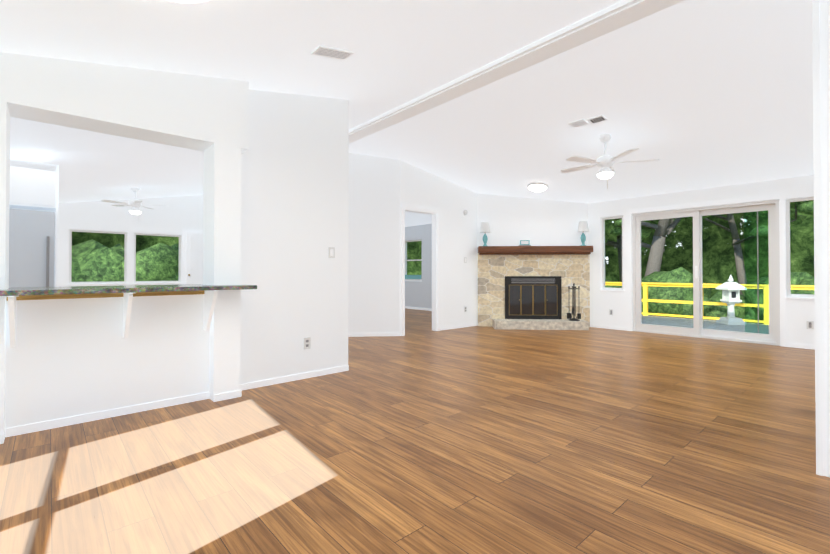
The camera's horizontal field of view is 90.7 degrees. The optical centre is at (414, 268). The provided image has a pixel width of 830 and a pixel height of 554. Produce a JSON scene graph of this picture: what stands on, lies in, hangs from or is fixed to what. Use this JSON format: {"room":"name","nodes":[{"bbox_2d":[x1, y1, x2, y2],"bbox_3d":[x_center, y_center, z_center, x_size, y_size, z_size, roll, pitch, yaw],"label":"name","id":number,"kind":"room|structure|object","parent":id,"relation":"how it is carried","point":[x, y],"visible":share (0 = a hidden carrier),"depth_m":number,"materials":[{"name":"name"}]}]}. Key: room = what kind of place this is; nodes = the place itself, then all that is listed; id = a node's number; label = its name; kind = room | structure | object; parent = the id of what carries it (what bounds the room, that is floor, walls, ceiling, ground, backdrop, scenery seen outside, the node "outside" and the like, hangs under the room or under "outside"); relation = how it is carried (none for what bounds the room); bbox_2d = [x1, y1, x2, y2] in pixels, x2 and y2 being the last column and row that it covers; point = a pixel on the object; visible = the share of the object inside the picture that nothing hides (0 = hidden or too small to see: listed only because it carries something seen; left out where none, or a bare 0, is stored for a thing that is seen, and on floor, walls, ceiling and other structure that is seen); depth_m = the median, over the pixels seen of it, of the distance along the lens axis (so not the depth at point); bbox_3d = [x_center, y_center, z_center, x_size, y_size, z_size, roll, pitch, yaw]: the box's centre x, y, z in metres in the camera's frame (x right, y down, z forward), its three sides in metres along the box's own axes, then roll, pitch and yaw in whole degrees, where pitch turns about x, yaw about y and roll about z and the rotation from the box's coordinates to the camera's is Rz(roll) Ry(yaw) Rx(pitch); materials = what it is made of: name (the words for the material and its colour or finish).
{"room":"living room","nodes":[
{"label":"living room","id":0,"kind":"room"},
{"bbox_2d":[58,195,202,286],"bbox_3d":[-5.195,-0.403,10.541,9.200,3.090,0.150,0,-1,-42],"label":"wall","id":1,"kind":"structure","parent":0,"point":[173,215],"depth_m":9.29,"materials":[{"name":"paint"}]},
{"bbox_2d":[68,229,127,284],"bbox_3d":[-6.905,-0.237,8.957,1.040,1.170,0.130,0,-1,-42],"label":"kitchen window","id":2,"kind":"structure","parent":1,"relation":"in","point":[124,281],"depth_m":8.93,"materials":[{"name":"plastic"}]},
{"bbox_2d":[133,233,181,283],"bbox_3d":[-6.078,-0.231,9.696,1.000,1.170,0.130,0,-1,-42],"label":"kitchen window","id":3,"kind":"structure","parent":1,"relation":"in","point":[161,282],"depth_m":9.68,"materials":[{"name":"plastic"}]},
{"bbox_2d":[183,229,202,283],"bbox_3d":[-5.358,0.089,10.223,0.760,2.100,0.098,0,-1,-42],"label":"kitchen door","id":4,"kind":"structure","parent":1,"relation":"in","point":[192,256],"depth_m":10.12,"materials":[{"name":"paint"}]},
{"bbox_2d":[0,52,348,439],"bbox_3d":[-2.466,-0.391,2.792,4.740,2.927,0.320,0,-1,-42],"label":"wall","id":5,"kind":"structure","parent":0,"point":[275,191],"depth_m":3.35,"materials":[{"name":"paint"}]},
{"bbox_2d":[0,432,5,443],"bbox_3d":[-2.987,1.039,2.094,1.250,0.055,0.008,0,-1,-42],"label":"baseboard","id":6,"kind":"structure","parent":5,"relation":"attached to","point":[2,435],"depth_m":2.50,"materials":[{"name":"paint"}]},
{"bbox_2d":[4,296,17,347],"bbox_3d":[-2.480,0.330,2.524,0.060,0.340,0.290,0,-1,-42],"label":"bracket","id":7,"kind":"object","parent":5,"relation":"attached to","point":[12,304],"visible":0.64,"depth_m":2.50,"materials":[{"name":"paint"}]},
{"bbox_2d":[7,291,204,300],"bbox_3d":[-2.160,0.186,2.980,1.147,0.041,0.039,0,-1,-42],"label":"rail","id":8,"kind":"object","parent":5,"relation":"attached to","point":[61,296],"visible":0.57,"depth_m":2.90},
{"bbox_2d":[5,392,209,436],"bbox_3d":[-2.153,1.047,3.000,1.200,0.055,0.008,0,-1,-42],"label":"baseboard","id":9,"kind":"structure","parent":5,"relation":"attached to","point":[41,426],"depth_m":2.92,"materials":[{"name":"paint"}]},
{"bbox_2d":[0,284,256,295],"bbox_3d":[-2.251,0.147,2.900,2.010,0.031,0.680,0,-1,-42],"label":"bar","id":10,"kind":"object","parent":5,"relation":"on","point":[17,291],"visible":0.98,"depth_m":2.81,"materials":[{"name":"stone"}]},
{"bbox_2d":[123,292,135,337],"bbox_3d":[-2.044,0.334,2.914,0.060,0.340,0.290,0,-1,-42],"label":"bracket","id":11,"kind":"object","parent":5,"relation":"attached to","point":[127,301],"visible":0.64,"depth_m":2.90,"materials":[{"name":"paint"}]},
{"bbox_2d":[203,290,219,330],"bbox_3d":[-1.637,0.337,3.277,0.060,0.340,0.290,0,-1,-42],"label":"bracket","id":12,"kind":"object","parent":5,"relation":"attached to","point":[210,296],"visible":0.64,"depth_m":3.28,"materials":[{"name":"paint"}]},
{"bbox_2d":[232,365,348,393],"bbox_3d":[-1.150,1.056,3.978,1.180,0.055,0.008,0,-1,-42],"label":"baseboard","id":13,"kind":"structure","parent":5,"relation":"attached to","point":[273,381],"depth_m":3.93,"materials":[{"name":"paint"}]},
{"bbox_2d":[303,337,310,349],"bbox_3d":[-1.067,0.739,4.054,0.075,0.115,0.008,0,-1,-42],"label":"outlet","id":14,"kind":"object","parent":5,"relation":"attached to","point":[306,342],"visible":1,"depth_m":4.05,"materials":[{"name":"white plastic"}]},
{"bbox_2d":[328,247,334,257],"bbox_3d":[-0.860,-0.164,4.242,0.075,0.115,0.016,0,-1,-42],"label":"light switch","id":15,"kind":"object","parent":5,"relation":"attached to","point":[331,252],"visible":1,"depth_m":4.24,"materials":[{"name":"white plastic"}]},
{"bbox_2d":[348,153,399,332],"bbox_3d":[-0.866,-0.431,6.758,1.224,3.077,0.120,0,-1,-4],"label":"wall","id":16,"kind":"structure","parent":0,"point":[374,246],"depth_m":6.71,"materials":[{"name":"paint"}]},
{"bbox_2d":[348,333,399,336],"bbox_3d":[-0.861,1.080,6.680,0.977,0.055,0.750,0,-1,-42],"label":"baseboard","id":17,"kind":"structure","parent":16,"relation":"attached to","point":[349,334],"depth_m":6.69,"materials":[{"name":"paint"}]},
{"bbox_2d":[0,0,813,226],"bbox_3d":[-0.951,-1.603,5.661,9.791,1.217,13.200,0,-1,-42],"label":"ceiling","id":18,"kind":"structure","parent":0,"point":[690,95],"depth_m":3.91,"materials":[{"name":"paint"}]},
{"bbox_2d":[101,188,159,214],"bbox_3d":[-5.409,-1.252,7.929,1.070,0.660,1.032,0,-1,-42],"label":"kitchen ceiling fan","id":19,"kind":"object","parent":18,"relation":"hanging from","point":[135,204],"visible":0.98,"depth_m":7.90,"materials":[{"name":"white plastic"}]},
{"bbox_2d":[170,0,206,2],"bbox_3d":[-1.157,-1.432,2.000,0.437,0.167,0.439,0,-1,-42],"label":"dome ceiling light","id":20,"kind":"object","parent":18,"relation":"attached to","point":[188,1],"visible":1,"depth_m":2.12,"materials":[{"name":"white glass"}]},
{"bbox_2d":[311,45,353,59],"bbox_3d":[-0.639,-1.673,3.177,0.298,0.073,0.140,0,-1,-42],"label":"ceiling vent","id":21,"kind":"object","parent":18,"relation":"in","point":[329,52],"visible":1,"depth_m":3.16,"materials":[{"name":"white plastic"}]},
{"bbox_2d":[349,0,683,143],"bbox_3d":[-0.805,-1.926,5.794,0.270,0.090,12.800,0,-1,-42],"label":"ceiling beam","id":22,"kind":"structure","parent":18,"relation":"attached to","point":[620,14],"depth_m":3.71,"materials":[{"name":"paint"}]},
{"bbox_2d":[528,183,547,191],"bbox_3d":[2.165,-1.430,7.238,0.343,0.134,0.342,0,-1,-42],"label":"dome ceiling light","id":23,"kind":"object","parent":18,"relation":"attached to","point":[537,187],"visible":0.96,"depth_m":7.14,"materials":[{"name":"white glass"}]},
{"bbox_2d":[569,119,587,127],"bbox_3d":[1.957,-1.740,4.908,0.131,0.036,0.180,0,-1,-42],"label":"ceiling vent","id":24,"kind":"object","parent":18,"relation":"in","point":[578,123],"visible":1,"depth_m":4.90,"materials":[{"name":"white plastic"}]},
{"bbox_2d":[587,115,606,123],"bbox_3d":[2.119,-1.737,4.772,0.131,0.036,0.180,0,-1,-42],"label":"ceiling vent","id":25,"kind":"object","parent":18,"relation":"in","point":[597,119],"visible":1,"depth_m":4.76,"materials":[{"name":"white plastic"}]},
{"bbox_2d":[560,134,658,188],"bbox_3d":[2.370,-1.345,5.198,1.166,0.680,1.114,0,-1,-42],"label":"room ceiling fan","id":26,"kind":"object","parent":18,"relation":"hanging from","point":[604,162],"visible":0.98,"depth_m":5.10,"materials":[{"name":"white plastic"}]},
{"bbox_2d":[0,308,829,553],"bbox_3d":[-1.159,1.156,5.450,10.250,0.120,13.200,0,-1,-42],"label":"floor","id":27,"kind":"structure","parent":0,"point":[421,436],"depth_m":2.29,"materials":[{"name":"laminate"}]},
{"bbox_2d":[9,159,58,287],"bbox_3d":[-4.622,-0.051,4.631,0.880,2.280,0.760,0,-1,-42],"label":"fridge","id":28,"kind":"object","parent":27,"relation":"on","point":[33,223],"visible":0.46,"depth_m":4.55,"materials":[{"name":"grey metal"}]},
{"bbox_2d":[478,246,592,329],"bbox_3d":[2.261,0.347,7.722,2.107,1.540,0.497,0,-1,4],"label":"fireplace","id":29,"kind":"object","parent":27,"relation":"on","point":[522,287],"visible":0.94,"depth_m":7.84,"materials":[{"name":"stone"}]},
{"bbox_2d":[480,222,490,245],"bbox_3d":[1.352,-0.658,7.900,0.210,0.470,0.210,0,-1,4],"label":"lamp","id":30,"kind":"object","parent":29,"relation":"on","point":[485,227],"visible":0.94,"depth_m":7.85,"materials":[{"name":"white fabric"}]},
{"bbox_2d":[519,240,530,245],"bbox_3d":[2.100,-0.483,7.843,0.220,0.119,0.040,0,-1,4],"label":"mantel decor","id":31,"kind":"object","parent":29,"relation":"on","point":[524,242],"visible":0.88,"depth_m":7.83,"materials":[{"name":"teal metal"}]},
{"bbox_2d":[567,283,580,320],"bbox_3d":[2.951,0.615,7.619,0.250,0.700,0.200,0,-1,4],"label":"fireplace tools","id":32,"kind":"object","parent":29,"relation":"on","point":[569,316],"visible":1,"depth_m":7.61,"materials":[{"name":"black metal"}]},
{"bbox_2d":[577,221,588,245],"bbox_3d":[3.186,-0.659,7.764,0.210,0.470,0.210,0,-1,4],"label":"lamp","id":33,"kind":"object","parent":29,"relation":"on","point":[582,226],"visible":0.94,"depth_m":7.71,"materials":[{"name":"white fabric"}]},
{"bbox_2d":[400,160,476,335],"bbox_3d":[0.994,-0.345,7.939,3.440,2.928,0.120,0,-1,-42],"label":"wall","id":34,"kind":"structure","parent":0,"point":[451,201],"depth_m":7.58,"materials":[{"name":"paint"}]},
{"bbox_2d":[401,204,440,335],"bbox_3d":[0.072,0.026,7.099,0.910,2.170,0.138,0,-1,-42],"label":"door frame","id":35,"kind":"structure","parent":34,"relation":"attached to","point":[436,290],"depth_m":7.31,"materials":[{"name":"paint"}]},
{"bbox_2d":[441,323,475,329],"bbox_3d":[0.825,1.089,7.688,1.010,0.055,0.008,0,-1,-42],"label":"baseboard","id":36,"kind":"structure","parent":34,"relation":"attached to","point":[472,324],"depth_m":7.67,"materials":[{"name":"paint"}]},
{"bbox_2d":[477,194,587,325],"bbox_3d":[2.284,-0.194,8.037,2.119,2.626,0.120,0,-1,4],"label":"wall","id":37,"kind":"structure","parent":0,"point":[513,221],"depth_m":7.99,"materials":[{"name":"paint"}]},
{"bbox_2d":[405,175,814,344],"bbox_3d":[2.606,-0.074,8.827,0.150,2.402,13.100,0,-1,-42],"label":"wall","id":38,"kind":"structure","parent":0,"point":[800,313],"depth_m":7.38,"materials":[{"name":"paint"}]},
{"bbox_2d":[405,239,421,280],"bbox_3d":[-0.057,-0.228,11.747,0.130,1.180,0.840,0,-1,-42],"label":"bedroom window","id":39,"kind":"structure","parent":38,"relation":"in","point":[406,246],"depth_m":11.89,"materials":[{"name":"plastic"}]},
{"bbox_2d":[405,275,420,278],"bbox_3d":[-0.066,0.240,11.735,0.023,0.115,0.700,0,-1,-42],"label":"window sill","id":40,"kind":"structure","parent":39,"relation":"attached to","point":[412,276],"depth_m":11.71,"materials":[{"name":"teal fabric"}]},
{"bbox_2d":[405,306,431,310],"bbox_3d":[0.257,1.121,11.325,0.008,0.055,5.930,0,-1,-42],"label":"baseboard","id":41,"kind":"structure","parent":38,"relation":"attached to","point":[405,306],"depth_m":11.50,"materials":[{"name":"paint"}]},
{"bbox_2d":[590,324,627,330],"bbox_3d":[3.587,1.088,7.601,0.008,0.055,0.720,0,-1,-42],"label":"baseboard","id":42,"kind":"structure","parent":38,"relation":"attached to","point":[591,325],"depth_m":7.58,"materials":[{"name":"paint"}]},
{"bbox_2d":[599,216,624,291],"bbox_3d":[3.659,-0.275,7.591,0.130,1.380,0.450,0,-1,-42],"label":"window","id":43,"kind":"structure","parent":38,"relation":"in","point":[603,219],"depth_m":7.72,"materials":[{"name":"plastic"}]},
{"bbox_2d":[632,200,780,345],"bbox_3d":[4.582,0.063,6.616,0.110,2.087,1.984,0,-1,-42],"label":"sliding door","id":44,"kind":"structure","parent":38,"relation":"in","point":[773,336],"depth_m":6.47,"materials":[{"name":"plastic"}]},
{"bbox_2d":[628,194,785,346],"bbox_3d":[4.522,0.031,6.562,0.012,2.150,2.110,0,-1,-42],"label":"door frame","id":45,"kind":"structure","parent":38,"relation":"attached to","point":[781,197],"depth_m":5.98,"materials":[{"name":"paint"}]},
{"bbox_2d":[784,197,814,298],"bbox_3d":[5.399,-0.282,5.645,0.130,1.400,0.470,0,-1,-42],"label":"window","id":46,"kind":"structure","parent":38,"relation":"in","point":[789,295],"depth_m":5.79,"materials":[{"name":"plastic"}]},
{"bbox_2d":[786,343,814,349],"bbox_3d":[6.016,1.064,4.884,0.008,0.055,2.390,0,-1,-42],"label":"baseboard","id":47,"kind":"structure","parent":38,"relation":"attached to","point":[804,346],"depth_m":5.66,"materials":[{"name":"paint"}]},
{"bbox_2d":[806,321,813,329],"bbox_3d":[5.388,0.770,5.589,0.008,0.115,0.075,0,-1,-42],"label":"outlet","id":48,"kind":"object","parent":38,"relation":"attached to","point":[809,324],"visible":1,"depth_m":5.58,"materials":[{"name":"white plastic"}]},
{"bbox_3d":[2.819,-0.483,1.616,0.350,3.090,1.760,0,-1,-42],"label":"wall","id":49,"kind":"structure","parent":0,"visible":0},
{"bbox_2d":[812,0,829,477],"bbox_3d":[2.116,-0.233,2.117,0.028,2.600,0.077,0,-1,-42],"label":"door frame","id":50,"kind":"structure","parent":49,"relation":"attached to","point":[821,76],"depth_m":2.12,"materials":[{"name":"paint"}]},
{"label":"outside","id":51,"kind":"structure","parent":0,"visible":0},
{"bbox_2d":[642,315,768,333],"bbox_3d":[6.254,1.393,7.851,3.995,0.350,11.500,0,-1,-42],"label":"deck","id":52,"kind":"object","parent":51,"point":[687,322],"depth_m":9.00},
{"bbox_2d":[605,282,814,324],"bbox_3d":[7.321,0.794,9.464,0.140,0.874,11.125,0,-1,-42],"label":"railing","id":53,"kind":"object","parent":52,"relation":"on","point":[645,285],"depth_m":9.84,"materials":[{"name":"yellow paint"}]},
{"bbox_2d":[716,275,746,324],"bbox_3d":[7.016,0.678,9.102,0.396,1.100,0.396,0,-1,3],"label":"lantern","id":54,"kind":"object","parent":52,"relation":"on","point":[727,291],"depth_m":9.02,"materials":[{"name":"stone"}]},
{"bbox_3d":[6.110,1.710,15.432,90.000,0.150,75.000,0,-1,-42],"label":"ground","id":55,"kind":"structure","parent":51,"visible":0},
{"bbox_2d":[71,239,814,323],"bbox_3d":[1.261,0.621,7.495,18.937,3.268,21.315,0,-1,-42],"label":"bushes","id":56,"kind":"object","parent":55,"relation":"on","point":[100,259],"depth_m":10.62,"materials":[{"name":"green plant"}]},
{"bbox_2d":[605,219,621,281],"bbox_3d":[9.093,-3.002,19.637,7.638,9.407,6.063,0,-1,-42],"label":"tree","id":57,"kind":"object","parent":55,"relation":"on","point":[618,244],"depth_m":18.88,"materials":[{"name":"green plant"}]},
{"bbox_2d":[605,217,684,275],"bbox_3d":[8.403,-2.421,15.624,9.247,8.198,5.835,0,-1,-42],"label":"tree","id":58,"kind":"object","parent":55,"relation":"on","point":[658,244],"depth_m":14.32,"materials":[{"name":"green plant"}]},
{"bbox_2d":[653,200,813,294],"bbox_3d":[11.753,-2.728,16.154,8.797,8.773,7.803,0,-1,-42],"label":"tree","id":59,"kind":"object","parent":55,"relation":"on","point":[804,207],"depth_m":15.10,"materials":[{"name":"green plant"}]},
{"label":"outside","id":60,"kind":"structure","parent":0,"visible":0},
{"bbox_2d":[72,232,421,278],"bbox_3d":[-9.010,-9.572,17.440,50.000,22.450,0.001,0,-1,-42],"label":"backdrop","id":61,"kind":"structure","parent":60,"point":[106,239],"depth_m":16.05,"materials":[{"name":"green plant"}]},
{"bbox_2d":[605,208,813,297],"bbox_3d":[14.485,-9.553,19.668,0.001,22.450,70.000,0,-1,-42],"label":"trees","id":62,"kind":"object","parent":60,"point":[802,234],"depth_m":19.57,"materials":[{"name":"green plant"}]}
]}

